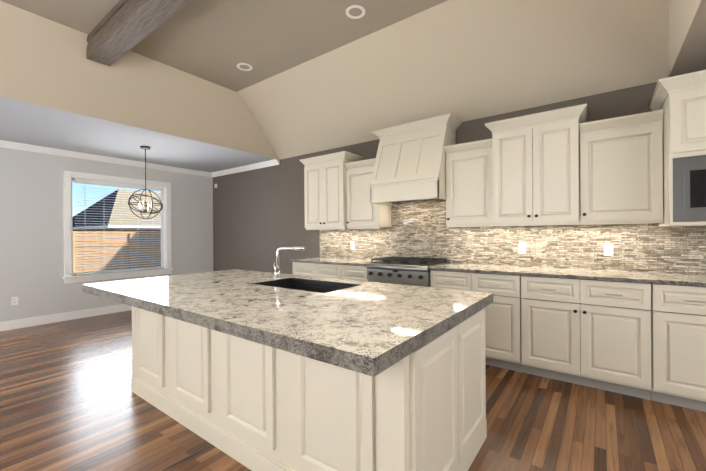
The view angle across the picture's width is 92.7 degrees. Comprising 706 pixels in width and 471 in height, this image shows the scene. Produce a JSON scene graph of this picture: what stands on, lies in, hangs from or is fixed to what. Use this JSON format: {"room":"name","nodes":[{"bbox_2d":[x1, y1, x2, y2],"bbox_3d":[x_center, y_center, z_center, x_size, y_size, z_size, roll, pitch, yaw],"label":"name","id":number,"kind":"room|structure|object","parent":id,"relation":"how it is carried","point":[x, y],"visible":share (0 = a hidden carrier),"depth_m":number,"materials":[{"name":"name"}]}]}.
{"room":"kitchen","nodes":[
{"label":"kitchen","id":0,"kind":"room"},
{"bbox_2d":[0,147,212,321],"bbox_3d":[-4.836,-0.093,4.912,0.150,2.850,5.920,0,0,37],"label":"wall","id":1,"kind":"structure","parent":0,"point":[31,233],"depth_m":5.12,"materials":[{"name":"grey paint"}]},
{"bbox_2d":[11,297,17,304],"bbox_3d":[-4.818,0.932,4.793,0.010,0.114,0.070,0,0,37],"label":"electrical outlet","id":2,"kind":"object","parent":1,"relation":"attached to","point":[14,300],"visible":1,"depth_m":4.79,"materials":[{"name":"white plastic"}]},
{"bbox_2d":[0,304,131,330],"bbox_3d":[-4.706,1.266,4.937,0.016,0.130,5.740,0,0,37],"label":"baseboard","id":3,"kind":"structure","parent":1,"relation":"attached to","point":[33,321],"depth_m":5.19,"materials":[{"name":"white wood"}]},
{"bbox_2d":[0,140,210,176],"bbox_3d":[-4.709,-1.275,4.903,0.077,0.085,5.770,0,0,37],"label":"crown molding","id":4,"kind":"structure","parent":1,"relation":"attached to","point":[42,149],"depth_m":5.51,"materials":[{"name":"white wood"}]},
{"bbox_2d":[63,171,173,283],"bbox_3d":[-4.059,-0.135,5.917,0.200,1.760,1.660,0,0,37],"label":"window","id":5,"kind":"structure","parent":1,"relation":"in","point":[165,221],"depth_m":5.75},
{"bbox_2d":[74,179,160,274],"bbox_3d":[-4.080,-0.140,5.932,0.060,1.542,1.310,0,0,37],"label":"window blinds","id":6,"kind":"object","parent":5,"relation":"attached to","point":[104,206],"visible":0.96,"depth_m":5.83,"materials":[{"name":"white plastic"}]},
{"bbox_2d":[0,310,705,470],"bbox_3d":[-0.628,1.368,1.895,10.490,0.120,6.070,0,0,37],"label":"floor","id":7,"kind":"structure","parent":0,"point":[70,400],"depth_m":2.35,"materials":[{"name":"brown wood"}]},
{"bbox_2d":[290,261,317,276],"bbox_3d":[-0.486,0.839,4.981,0.506,0.926,0.631,0,0,37],"label":"base cabinet","id":8,"kind":"object","parent":7,"relation":"on","point":[304,268],"depth_m":4.73,"materials":[{"name":"paint"}]},
{"bbox_2d":[131,301,492,470],"bbox_3d":[-0.494,0.880,2.511,2.613,0.854,1.129,0,0,37],"label":"kitchen island","id":9,"kind":"object","parent":7,"relation":"on","point":[257,371],"depth_m":1.74,"materials":[{"name":"paint"}]},
{"bbox_2d":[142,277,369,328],"bbox_3d":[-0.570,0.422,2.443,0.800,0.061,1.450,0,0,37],"label":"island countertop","id":10,"kind":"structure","parent":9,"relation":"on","point":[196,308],"depth_m":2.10,"materials":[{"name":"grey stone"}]},
{"bbox_2d":[274,246,305,278],"bbox_3d":[-0.577,0.243,3.018,0.295,0.294,0.156,0,0,37],"label":"faucet","id":11,"kind":"object","parent":10,"relation":"on","point":[277,273],"visible":1,"depth_m":3.04,"materials":[{"name":"silver metal"}]},
{"bbox_2d":[210,282,492,376],"bbox_3d":[0.125,0.418,1.927,0.930,0.061,1.450,0,0,37],"label":"island countertop","id":12,"kind":"structure","parent":9,"relation":"on","point":[366,330],"depth_m":1.54,"materials":[{"name":"grey stone"}]},
{"bbox_2d":[318,265,367,280],"bbox_3d":[-0.002,0.836,4.622,0.952,0.926,0.631,0,0,37],"label":"base cabinet","id":13,"kind":"object","parent":7,"relation":"on","point":[344,268],"depth_m":4.31,"materials":[{"name":"paint"}]},
{"bbox_2d":[294,257,375,264],"bbox_3d":[-0.180,0.359,4.727,1.366,0.030,0.626,0,0,37],"label":"countertop","id":14,"kind":"structure","parent":13,"relation":"on","point":[317,260],"depth_m":4.61,"materials":[{"name":"grey stone"}]},
{"bbox_2d":[366,256,449,286],"bbox_3d":[0.674,0.788,4.067,0.784,1.015,0.717,0,0,37],"label":"range","id":15,"kind":"object","parent":7,"relation":"on","point":[413,271],"visible":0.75,"depth_m":3.83,"materials":[{"name":"metal"}]},
{"bbox_2d":[430,271,528,373],"bbox_3d":[1.398,0.828,3.583,0.946,0.926,0.631,0,0,37],"label":"base cabinet","id":16,"kind":"object","parent":7,"relation":"on","point":[507,317],"depth_m":3.19,"materials":[{"name":"paint"}]},
{"bbox_2d":[529,275,664,402],"bbox_3d":[2.090,0.824,3.070,1.032,0.926,0.631,0,0,37],"label":"base cabinet","id":17,"kind":"object","parent":7,"relation":"on","point":[637,334],"depth_m":2.75,"materials":[{"name":"paint"}]},
{"bbox_2d":[429,263,705,286],"bbox_3d":[2.093,0.346,3.042,2.716,0.030,0.626,0,0,37],"label":"countertop","id":18,"kind":"structure","parent":17,"relation":"on","point":[674,280],"depth_m":2.93,"materials":[{"name":"grey stone"}]},
{"bbox_2d":[665,283,705,411],"bbox_3d":[2.791,0.820,2.551,0.967,0.926,0.631,0,0,37],"label":"base cabinet","id":19,"kind":"object","parent":7,"relation":"on","point":[685,307],"depth_m":2.45,"materials":[{"name":"paint"}]},
{"bbox_2d":[0,0,705,172],"bbox_3d":[-0.650,-1.717,1.889,10.190,0.750,5.823,0,0,37],"label":"ceiling","id":20,"kind":"structure","parent":0,"point":[179,89],"depth_m":3.45,"materials":[{"name":"paint"}]},
{"bbox_2d":[86,0,190,65],"bbox_3d":[-0.801,-1.881,2.106,4.510,0.199,0.226,0,0,37],"label":"ceiling beam","id":21,"kind":"structure","parent":20,"relation":"attached to","point":[119,30],"depth_m":2.92,"materials":[{"name":"brown wood"}]},
{"bbox_2d":[128,146,162,218],"bbox_3d":[-3.110,-0.787,5.046,0.450,1.083,0.450,0,0,37],"label":"pendant light","id":22,"kind":"object","parent":20,"relation":"hanging from","point":[145,148],"visible":1,"depth_m":5.03,"materials":[{"name":"black metal"}]},
{"bbox_2d":[237,63,251,70],"bbox_3d":[-1.272,-1.992,3.949,0.176,0.036,0.176,0,0,37],"label":"recessed light","id":23,"kind":"object","parent":20,"relation":"in","point":[239,64],"visible":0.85,"depth_m":3.93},
{"bbox_2d":[346,5,364,18],"bbox_3d":[0.021,-2.000,2.990,0.176,0.036,0.176,0,0,37],"label":"recessed light","id":24,"kind":"object","parent":20,"relation":"in","point":[362,14],"visible":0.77,"depth_m":2.98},
{"bbox_2d":[213,82,704,274],"bbox_3d":[1.122,-0.503,4.269,10.490,3.590,0.150,0,0,37],"label":"wall","id":25,"kind":"structure","parent":0,"point":[258,217],"depth_m":5.96,"materials":[{"name":"grey paint"}]},
{"bbox_2d":[211,159,279,176],"bbox_3d":[-2.148,-1.296,6.548,2.050,0.085,0.077,0,0,37],"label":"crown molding","id":26,"kind":"structure","parent":25,"relation":"attached to","point":[274,162],"depth_m":6.45,"materials":[{"name":"white wood"}]},
{"bbox_2d":[299,151,363,229],"bbox_3d":[-0.321,-0.612,4.965,0.866,1.055,0.443,0,0,37],"label":"upper cabinet","id":27,"kind":"object","parent":25,"relation":"attached to","point":[325,189],"visible":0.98,"depth_m":4.79,"materials":[{"name":"paint"}]},
{"bbox_2d":[344,158,390,228],"bbox_3d":[0.206,-0.540,4.609,0.518,0.905,0.388,0,0,37],"label":"upper cabinet","id":28,"kind":"object","parent":25,"relation":"attached to","point":[362,212],"visible":0.81,"depth_m":4.49,"materials":[{"name":"paint"}]},
{"bbox_2d":[370,114,461,205],"bbox_3d":[0.726,-0.878,4.122,1.044,0.945,0.547,0,0,37],"label":"range hood","id":29,"kind":"object","parent":25,"relation":"attached to","point":[410,163],"visible":0.96,"depth_m":3.95,"materials":[{"name":"paint"}]},
{"bbox_2d":[444,138,492,226],"bbox_3d":[1.342,-0.547,3.767,0.510,0.905,0.388,0,0,37],"label":"upper cabinet","id":30,"kind":"object","parent":25,"relation":"attached to","point":[469,187],"visible":0.73,"depth_m":3.63,"materials":[{"name":"paint"}]},
{"bbox_2d":[320,199,705,274],"bbox_3d":[1.423,-0.075,3.941,4.860,0.819,0.020,0,0,37],"label":"backsplash","id":31,"kind":"structure","parent":25,"relation":"attached to","point":[651,247],"depth_m":3.61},
{"bbox_2d":[402,219,418,226],"bbox_3d":[0.733,-0.161,4.335,0.263,0.090,0.165,0,0,37],"label":"pot filler","id":32,"kind":"object","parent":31,"relation":"attached to","point":[409,221],"visible":1,"depth_m":4.29,"materials":[{"name":"silver metal"}]},
{"bbox_2d":[519,243,525,253],"bbox_3d":[1.825,0.138,3.625,0.070,0.114,0.010,0,0,37],"label":"electrical outlet","id":33,"kind":"object","parent":31,"relation":"attached to","point":[522,248],"visible":1,"depth_m":3.62,"materials":[{"name":"white plastic"}]},
{"bbox_2d":[604,244,612,255],"bbox_3d":[2.419,0.134,3.184,0.070,0.114,0.010,0,0,37],"label":"electrical outlet","id":34,"kind":"object","parent":31,"relation":"attached to","point":[608,249],"visible":1,"depth_m":3.18,"materials":[{"name":"white plastic"}]},
{"bbox_2d":[485,103,587,225],"bbox_3d":[1.829,-0.624,3.371,0.860,1.055,0.443,0,0,37],"label":"upper cabinet","id":35,"kind":"object","parent":25,"relation":"attached to","point":[536,167],"visible":0.98,"depth_m":3.19,"materials":[{"name":"paint"}]},
{"bbox_2d":[579,109,663,224],"bbox_3d":[2.370,-0.552,3.004,0.559,0.905,0.388,0,0,37],"label":"upper cabinet","id":36,"kind":"object","parent":25,"relation":"attached to","point":[621,169],"visible":1,"depth_m":2.87,"materials":[{"name":"paint"}]},
{"bbox_2d":[649,70,705,226],"bbox_3d":[2.822,-0.620,2.500,0.882,1.085,0.658,0,0,37],"label":"upper cabinet","id":37,"kind":"object","parent":25,"relation":"attached to","point":[680,100],"visible":0.79,"depth_m":2.46,"materials":[{"name":"paint"}]},
{"label":"outside","id":38,"kind":"structure","parent":0,"visible":0},
{"bbox_3d":[-24.971,1.877,30.889,63.159,0.200,100.000,0,0,37],"label":"ground","id":39,"kind":"structure","parent":38,"visible":0},
{"bbox_2d":[73,231,160,272],"bbox_3d":[-3.348,0.735,17.303,0.130,1.830,48.050,0,0,37],"label":"fence","id":40,"kind":"object","parent":39,"relation":"on","point":[158,237],"depth_m":11.16,"materials":[{"name":"brown wood"}]},
{"bbox_2d":[73,189,160,230],"bbox_3d":[-14.474,-0.971,30.928,12.000,5.350,17.400,0,0,37],"label":"house","id":41,"kind":"structure","parent":39,"relation":"on","point":[131,214],"depth_m":23.39,"materials":[{"name":"grey"}]}
]}

